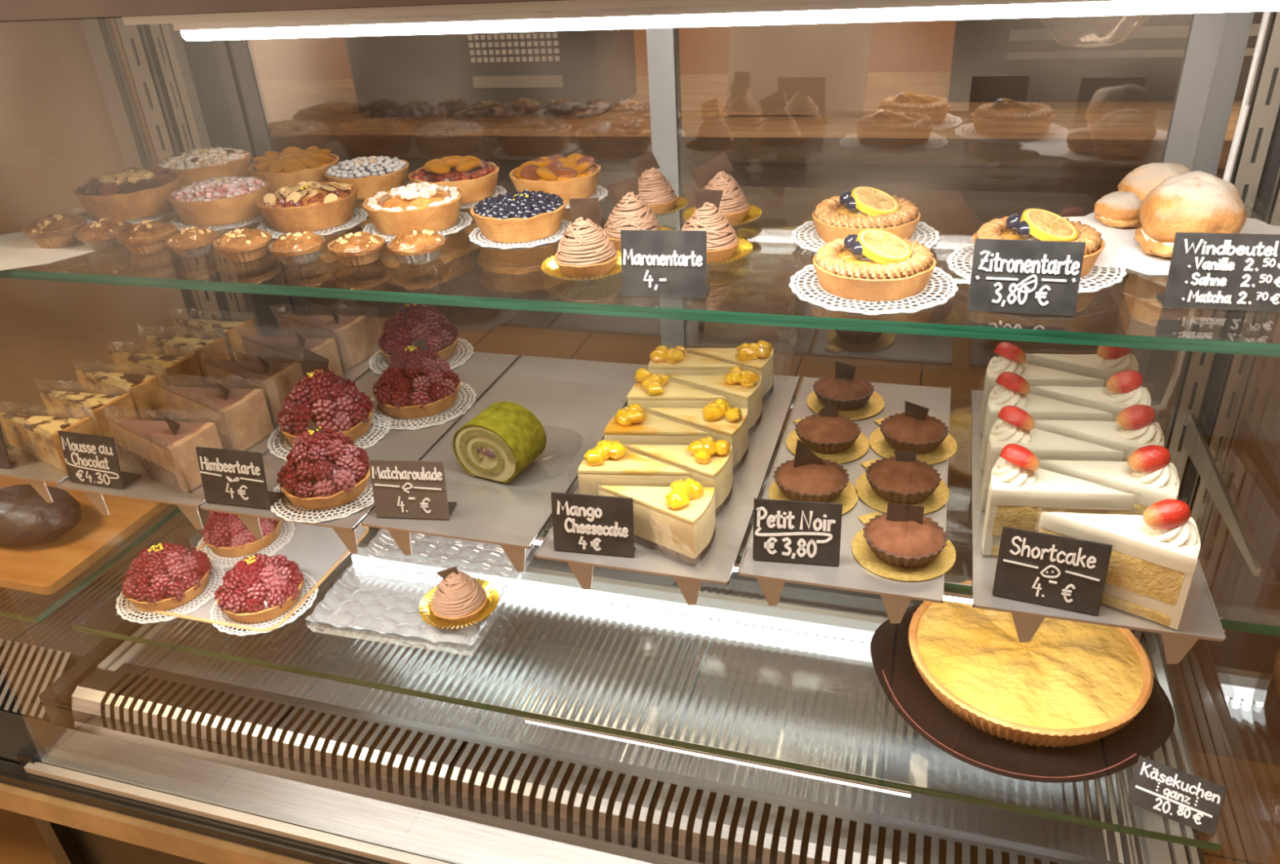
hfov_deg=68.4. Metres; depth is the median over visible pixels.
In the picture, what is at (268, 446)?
doily
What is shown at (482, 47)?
grille
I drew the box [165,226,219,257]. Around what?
muffin
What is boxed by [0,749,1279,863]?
floor
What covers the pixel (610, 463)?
cheesecake slice
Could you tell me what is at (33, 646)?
vent grille
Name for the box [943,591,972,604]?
lamp
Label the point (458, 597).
cake
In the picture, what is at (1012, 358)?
slice
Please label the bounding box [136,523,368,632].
plastic tray
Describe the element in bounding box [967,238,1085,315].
price sign
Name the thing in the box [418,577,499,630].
cup
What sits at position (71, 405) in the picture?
cheesecake slice
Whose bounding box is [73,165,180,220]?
tart
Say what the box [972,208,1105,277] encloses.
tart
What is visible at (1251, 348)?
glass shelf
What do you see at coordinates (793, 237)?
doily
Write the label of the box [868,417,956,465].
cake board
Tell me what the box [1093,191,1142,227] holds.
cream puff
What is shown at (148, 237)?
muffin
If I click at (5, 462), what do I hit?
price sign
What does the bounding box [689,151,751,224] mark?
cake
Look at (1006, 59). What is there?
window
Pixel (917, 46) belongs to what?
wall
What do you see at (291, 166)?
tart
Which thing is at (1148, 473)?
slice
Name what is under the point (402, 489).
price sign
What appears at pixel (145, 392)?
cheesecake slice
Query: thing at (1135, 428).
slice
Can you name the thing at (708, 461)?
cheesecake slice
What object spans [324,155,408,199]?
tart
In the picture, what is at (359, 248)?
tart
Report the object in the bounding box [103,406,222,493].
slice
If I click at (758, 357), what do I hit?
cheesecake slice
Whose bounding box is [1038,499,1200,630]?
slice
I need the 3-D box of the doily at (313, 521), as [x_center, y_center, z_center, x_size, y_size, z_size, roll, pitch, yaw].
[-0.336,0.062,1.022,0.127,0.002,0.128,-27,36,-35]
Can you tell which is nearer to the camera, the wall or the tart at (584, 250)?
the tart at (584, 250)
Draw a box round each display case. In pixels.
[0,0,1279,863]
[0,17,209,765]
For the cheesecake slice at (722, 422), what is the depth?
1.00 m
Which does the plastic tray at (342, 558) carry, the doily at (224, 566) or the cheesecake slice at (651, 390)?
the doily at (224, 566)
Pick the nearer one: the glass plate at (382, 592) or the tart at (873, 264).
the tart at (873, 264)
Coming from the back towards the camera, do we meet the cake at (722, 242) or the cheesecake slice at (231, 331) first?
the cheesecake slice at (231, 331)
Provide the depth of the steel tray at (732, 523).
0.91 m
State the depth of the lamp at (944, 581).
0.85 m
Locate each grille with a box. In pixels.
[0,639,71,719]
[467,32,559,62]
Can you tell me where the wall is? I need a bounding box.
[248,19,955,79]
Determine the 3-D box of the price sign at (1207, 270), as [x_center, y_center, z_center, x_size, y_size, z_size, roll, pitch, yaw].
[0.443,-0.124,0.714,0.080,0.056,0.030,5,30,15]
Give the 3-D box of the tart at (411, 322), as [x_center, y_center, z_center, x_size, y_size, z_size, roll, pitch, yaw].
[-0.309,-0.144,1.307,0.109,0.083,0.111,-19,33,-26]
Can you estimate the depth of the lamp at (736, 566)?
0.90 m
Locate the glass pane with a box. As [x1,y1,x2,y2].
[258,71,1279,766]
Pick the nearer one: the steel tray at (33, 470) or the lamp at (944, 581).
the lamp at (944, 581)
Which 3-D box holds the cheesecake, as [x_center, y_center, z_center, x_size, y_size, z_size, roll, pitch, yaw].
[0.437,0.260,1.072,0.256,0.045,0.256,0,29,7]
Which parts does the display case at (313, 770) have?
glass, joint frame, rail, slotted post, slotted post, trim, lid, sill, door frame, frame, frame, door frame, rail, slotted post, slotted post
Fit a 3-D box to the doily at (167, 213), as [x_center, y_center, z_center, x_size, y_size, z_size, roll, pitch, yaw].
[-0.624,-0.275,1.169,0.134,0.002,0.134,10,32,23]
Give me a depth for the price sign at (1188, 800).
0.91 m
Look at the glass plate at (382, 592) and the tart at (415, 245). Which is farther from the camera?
the glass plate at (382, 592)
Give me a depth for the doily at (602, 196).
1.11 m
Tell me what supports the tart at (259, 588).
on the doily at (242, 633)
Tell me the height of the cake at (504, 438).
0.066 m
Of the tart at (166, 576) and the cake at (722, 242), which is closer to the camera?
the cake at (722, 242)
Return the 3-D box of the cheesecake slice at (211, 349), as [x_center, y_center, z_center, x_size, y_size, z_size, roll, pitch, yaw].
[-0.646,-0.114,1.315,0.145,0.061,0.055,10,32,23]
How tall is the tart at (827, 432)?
0.044 m
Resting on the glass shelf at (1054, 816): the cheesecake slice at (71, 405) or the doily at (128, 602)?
the doily at (128, 602)
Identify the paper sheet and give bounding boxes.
[0,212,179,271]
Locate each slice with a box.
[0,412,97,474]
[33,379,138,444]
[71,360,168,420]
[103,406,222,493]
[104,342,205,387]
[137,328,231,383]
[158,379,274,451]
[167,310,257,361]
[200,351,303,424]
[240,331,343,377]
[277,309,373,370]
[577,440,690,495]
[598,478,715,566]
[604,403,709,445]
[623,436,733,516]
[626,367,726,413]
[646,399,748,474]
[648,345,741,375]
[666,365,762,435]
[684,340,773,403]
[978,342,1104,435]
[979,371,1112,471]
[980,405,1124,511]
[981,444,1135,555]
[1025,346,1138,386]
[1029,369,1151,422]
[1033,404,1164,462]
[1038,444,1179,515]
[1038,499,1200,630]
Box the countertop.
[258,71,1242,168]
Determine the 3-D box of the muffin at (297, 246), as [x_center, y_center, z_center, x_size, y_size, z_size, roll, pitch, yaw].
[-0.344,-0.187,0.948,0.056,0.028,0.056,-3,29,2]
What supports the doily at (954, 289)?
on the glass shelf at (1251, 348)
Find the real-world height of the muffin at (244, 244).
0.029 m
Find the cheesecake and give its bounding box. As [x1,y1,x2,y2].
[908,580,1153,747]
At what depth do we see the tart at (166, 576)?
1.27 m
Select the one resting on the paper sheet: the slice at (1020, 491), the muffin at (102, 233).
the muffin at (102, 233)
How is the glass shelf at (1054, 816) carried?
attached to the display case at (313, 770)
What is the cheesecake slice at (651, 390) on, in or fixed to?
on the steel tray at (732, 523)
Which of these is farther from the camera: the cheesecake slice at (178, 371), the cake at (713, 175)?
the cheesecake slice at (178, 371)
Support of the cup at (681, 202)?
on the glass shelf at (1251, 348)
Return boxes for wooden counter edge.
[0,782,315,863]
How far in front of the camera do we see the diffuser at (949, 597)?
0.84 m
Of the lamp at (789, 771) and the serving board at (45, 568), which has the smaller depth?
the lamp at (789, 771)
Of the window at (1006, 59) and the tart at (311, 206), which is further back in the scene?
the window at (1006, 59)
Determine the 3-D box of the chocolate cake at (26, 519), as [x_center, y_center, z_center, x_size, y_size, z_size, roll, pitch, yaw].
[-0.937,0.122,1.434,0.180,0.069,0.123,6,30,16]
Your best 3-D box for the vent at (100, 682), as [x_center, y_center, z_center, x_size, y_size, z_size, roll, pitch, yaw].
[-0.104,0.435,1.132,1.400,0.056,0.085,6,30,16]
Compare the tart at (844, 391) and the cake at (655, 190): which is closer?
the cake at (655, 190)
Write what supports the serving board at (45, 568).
on the display case at (71, 114)
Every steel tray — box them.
[0,335,282,503]
[56,344,383,529]
[200,350,520,554]
[361,354,648,572]
[534,374,799,605]
[737,376,951,623]
[971,388,1226,664]
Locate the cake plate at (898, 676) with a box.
[870,602,1174,783]
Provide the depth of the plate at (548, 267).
0.86 m
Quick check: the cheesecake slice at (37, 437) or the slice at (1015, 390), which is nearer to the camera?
the slice at (1015, 390)
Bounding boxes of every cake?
[0,484,81,546]
[430,566,487,623]
[452,401,546,483]
[604,176,662,250]
[629,151,677,213]
[680,188,739,262]
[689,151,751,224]
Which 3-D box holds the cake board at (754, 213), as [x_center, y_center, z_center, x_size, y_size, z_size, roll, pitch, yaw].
[0.086,-0.226,0.986,0.082,0.009,0.082,6,30,16]
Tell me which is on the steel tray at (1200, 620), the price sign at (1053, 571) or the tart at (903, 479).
the price sign at (1053, 571)
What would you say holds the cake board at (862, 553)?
on the steel tray at (771, 576)
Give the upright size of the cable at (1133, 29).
1.000 m
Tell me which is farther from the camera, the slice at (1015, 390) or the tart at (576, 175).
the tart at (576, 175)
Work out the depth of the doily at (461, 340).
1.32 m
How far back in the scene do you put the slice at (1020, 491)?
0.82 m
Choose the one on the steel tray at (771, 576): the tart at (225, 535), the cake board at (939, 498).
the cake board at (939, 498)
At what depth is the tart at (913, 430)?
1.02 m
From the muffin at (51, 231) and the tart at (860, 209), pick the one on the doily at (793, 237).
the tart at (860, 209)
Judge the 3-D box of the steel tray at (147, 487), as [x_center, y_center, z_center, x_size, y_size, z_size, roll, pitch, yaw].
[-0.503,-0.015,1.225,0.195,0.043,0.428,6,30,16]
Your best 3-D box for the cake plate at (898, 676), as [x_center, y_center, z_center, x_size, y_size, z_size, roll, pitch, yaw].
[0.424,0.282,1.072,0.320,0.013,0.300,6,30,16]
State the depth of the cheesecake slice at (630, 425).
1.00 m
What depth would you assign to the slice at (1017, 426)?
0.89 m
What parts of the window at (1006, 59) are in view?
rail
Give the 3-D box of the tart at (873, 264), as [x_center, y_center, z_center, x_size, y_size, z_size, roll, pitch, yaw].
[0.197,-0.146,0.795,0.103,0.043,0.103,6,30,16]
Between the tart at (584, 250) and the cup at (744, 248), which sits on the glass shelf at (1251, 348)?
the cup at (744, 248)
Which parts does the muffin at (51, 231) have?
crown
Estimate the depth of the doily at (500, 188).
1.14 m
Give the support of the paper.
on the glass shelf at (1251, 348)
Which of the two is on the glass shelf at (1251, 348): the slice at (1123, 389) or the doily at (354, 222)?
the doily at (354, 222)
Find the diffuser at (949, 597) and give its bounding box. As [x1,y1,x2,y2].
[533,540,972,604]
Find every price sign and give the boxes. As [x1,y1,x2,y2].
[0,425,17,468]
[57,431,141,488]
[195,446,284,509]
[368,459,457,519]
[551,492,635,557]
[620,230,710,298]
[752,498,842,565]
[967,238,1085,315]
[991,526,1112,615]
[1126,755,1226,836]
[1156,231,1279,311]
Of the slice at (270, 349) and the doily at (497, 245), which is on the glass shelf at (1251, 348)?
the doily at (497, 245)
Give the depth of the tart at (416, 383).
1.15 m
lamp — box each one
[173,0,1279,40]
[351,542,888,647]
[524,711,911,797]
[533,537,544,545]
[733,564,739,572]
[943,581,972,586]
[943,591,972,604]
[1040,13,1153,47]
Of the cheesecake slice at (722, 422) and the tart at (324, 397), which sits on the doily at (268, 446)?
the tart at (324, 397)
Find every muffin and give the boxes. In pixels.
[22,213,87,248]
[74,217,132,250]
[115,219,177,254]
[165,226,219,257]
[212,227,272,262]
[267,231,325,264]
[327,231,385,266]
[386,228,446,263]
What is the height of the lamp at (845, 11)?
0.018 m
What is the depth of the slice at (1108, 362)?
1.02 m
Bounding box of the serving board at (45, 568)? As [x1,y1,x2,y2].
[0,475,169,595]
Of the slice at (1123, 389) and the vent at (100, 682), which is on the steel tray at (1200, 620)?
the slice at (1123, 389)
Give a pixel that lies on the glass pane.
(965, 166)
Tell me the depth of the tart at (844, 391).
1.11 m
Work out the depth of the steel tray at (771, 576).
0.88 m
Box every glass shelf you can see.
[0,269,1279,357]
[71,625,1221,852]
[538,529,1279,637]
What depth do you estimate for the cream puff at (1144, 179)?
0.88 m
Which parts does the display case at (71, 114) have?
sill, shelf glass, panel, slotted post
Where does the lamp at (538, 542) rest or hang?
attached to the glass shelf at (1237, 626)
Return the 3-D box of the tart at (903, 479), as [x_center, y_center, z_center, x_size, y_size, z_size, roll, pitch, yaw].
[0.265,0.043,0.948,0.075,0.038,0.074,6,30,16]
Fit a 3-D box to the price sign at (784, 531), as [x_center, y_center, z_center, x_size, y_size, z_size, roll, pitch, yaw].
[0.142,0.090,0.854,0.078,0.060,0.014,3,30,11]
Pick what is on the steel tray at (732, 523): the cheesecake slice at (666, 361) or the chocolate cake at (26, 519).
the cheesecake slice at (666, 361)
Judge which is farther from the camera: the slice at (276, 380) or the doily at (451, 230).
the slice at (276, 380)
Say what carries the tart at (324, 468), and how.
on the doily at (313, 521)
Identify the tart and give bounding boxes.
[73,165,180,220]
[121,533,212,612]
[155,146,250,187]
[168,175,269,226]
[200,511,280,557]
[213,553,303,623]
[248,146,339,192]
[255,181,358,232]
[276,347,373,444]
[276,418,370,510]
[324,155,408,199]
[362,182,462,235]
[372,337,460,419]
[377,302,458,363]
[408,155,498,204]
[470,189,566,242]
[509,153,600,203]
[554,197,618,278]
[773,439,849,502]
[794,402,861,453]
[812,186,920,242]
[813,228,936,301]
[813,360,874,410]
[862,502,948,568]
[865,450,942,504]
[879,400,949,453]
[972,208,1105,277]
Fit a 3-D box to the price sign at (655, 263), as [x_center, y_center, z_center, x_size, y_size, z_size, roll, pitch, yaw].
[0.022,-0.146,0.803,0.073,0.056,0.029,4,30,13]
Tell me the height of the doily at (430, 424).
0.002 m
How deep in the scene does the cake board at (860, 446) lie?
1.03 m
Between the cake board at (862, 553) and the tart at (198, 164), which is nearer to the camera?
the cake board at (862, 553)
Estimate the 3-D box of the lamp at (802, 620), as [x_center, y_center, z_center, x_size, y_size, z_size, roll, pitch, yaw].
[0.079,0.250,1.353,1.120,0.038,0.020,6,30,16]
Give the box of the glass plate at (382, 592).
[304,528,538,657]
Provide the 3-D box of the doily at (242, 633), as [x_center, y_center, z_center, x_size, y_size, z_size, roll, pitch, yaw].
[-0.511,0.230,1.282,0.141,0.002,0.140,-27,36,-35]
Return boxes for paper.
[1062,212,1279,275]
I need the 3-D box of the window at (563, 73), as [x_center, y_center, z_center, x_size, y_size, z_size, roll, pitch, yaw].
[-0.306,-0.874,1.823,0.527,0.460,0.298,6,30,16]
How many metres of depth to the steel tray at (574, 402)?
1.06 m
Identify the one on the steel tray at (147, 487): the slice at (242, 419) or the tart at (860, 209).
the slice at (242, 419)
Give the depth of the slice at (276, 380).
1.18 m
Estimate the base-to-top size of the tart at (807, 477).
0.058 m
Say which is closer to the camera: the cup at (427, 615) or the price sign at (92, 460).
the price sign at (92, 460)
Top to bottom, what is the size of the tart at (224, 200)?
0.043 m
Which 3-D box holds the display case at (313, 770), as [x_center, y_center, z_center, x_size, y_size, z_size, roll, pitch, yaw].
[-0.770,-0.088,1.275,2.990,1.085,0.586,6,30,16]
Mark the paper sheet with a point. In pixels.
(17, 251)
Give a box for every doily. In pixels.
[78,208,177,224]
[115,560,225,624]
[116,600,141,615]
[169,213,265,231]
[195,520,295,568]
[209,572,318,636]
[257,208,368,238]
[266,407,391,461]
[270,475,374,524]
[362,211,472,241]
[368,337,473,375]
[370,382,476,430]
[460,185,506,208]
[468,219,571,248]
[565,185,608,208]
[789,264,958,315]
[791,220,940,252]
[946,244,1126,293]
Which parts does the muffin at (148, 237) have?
crown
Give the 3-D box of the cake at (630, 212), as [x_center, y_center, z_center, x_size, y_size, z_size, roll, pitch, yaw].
[-0.009,-0.215,0.916,0.059,0.066,0.060,-15,31,-20]
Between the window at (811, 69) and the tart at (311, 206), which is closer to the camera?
the tart at (311, 206)
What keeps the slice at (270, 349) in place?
on the steel tray at (147, 487)
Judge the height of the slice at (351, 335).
0.078 m
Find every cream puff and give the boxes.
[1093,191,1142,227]
[1117,162,1191,200]
[1133,170,1246,257]
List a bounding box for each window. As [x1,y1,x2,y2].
[344,28,637,116]
[724,22,874,116]
[947,11,1263,101]
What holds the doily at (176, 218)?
on the glass shelf at (1251, 348)
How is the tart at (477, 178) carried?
on the doily at (500, 188)
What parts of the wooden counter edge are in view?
leg, panel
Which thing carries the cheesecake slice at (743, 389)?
on the steel tray at (732, 523)
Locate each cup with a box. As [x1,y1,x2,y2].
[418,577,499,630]
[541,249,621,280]
[615,225,671,252]
[654,195,688,216]
[706,236,752,265]
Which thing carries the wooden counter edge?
on the floor
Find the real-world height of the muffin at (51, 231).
0.032 m
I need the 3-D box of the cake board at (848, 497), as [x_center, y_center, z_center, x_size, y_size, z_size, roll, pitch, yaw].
[0.174,0.060,0.968,0.090,0.001,0.106,-12,30,-15]
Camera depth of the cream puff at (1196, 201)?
0.79 m
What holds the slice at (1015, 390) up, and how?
on the steel tray at (1200, 620)
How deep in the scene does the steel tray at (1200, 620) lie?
0.79 m
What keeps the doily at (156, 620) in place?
on the plastic tray at (342, 558)
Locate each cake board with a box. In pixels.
[682,204,761,226]
[768,481,857,515]
[786,417,869,464]
[806,382,884,420]
[851,511,955,582]
[854,458,949,515]
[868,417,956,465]
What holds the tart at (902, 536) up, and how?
on the cake board at (862, 553)
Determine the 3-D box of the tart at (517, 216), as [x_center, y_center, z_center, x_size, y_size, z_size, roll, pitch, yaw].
[-0.126,-0.229,0.987,0.101,0.039,0.100,-7,29,-5]
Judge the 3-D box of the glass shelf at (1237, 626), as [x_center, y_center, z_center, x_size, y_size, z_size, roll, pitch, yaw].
[-0.068,0.007,1.112,1.370,0.010,0.388,6,30,16]
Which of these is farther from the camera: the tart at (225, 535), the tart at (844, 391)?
the tart at (225, 535)
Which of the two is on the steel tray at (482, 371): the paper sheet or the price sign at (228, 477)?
the price sign at (228, 477)
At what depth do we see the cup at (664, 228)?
0.95 m
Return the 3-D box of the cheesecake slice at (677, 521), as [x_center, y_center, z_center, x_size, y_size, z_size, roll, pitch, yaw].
[0.012,0.073,0.894,0.120,0.066,0.070,9,31,21]
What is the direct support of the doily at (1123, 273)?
on the glass shelf at (1251, 348)
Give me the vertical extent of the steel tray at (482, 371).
0.043 m
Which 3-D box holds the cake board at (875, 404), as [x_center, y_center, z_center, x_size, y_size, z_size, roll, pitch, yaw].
[0.244,-0.040,1.140,0.091,0.001,0.107,-12,30,-15]
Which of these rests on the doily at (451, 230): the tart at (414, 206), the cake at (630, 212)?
the tart at (414, 206)
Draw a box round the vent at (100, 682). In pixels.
[71,661,1121,863]
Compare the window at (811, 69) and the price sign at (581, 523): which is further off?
the window at (811, 69)

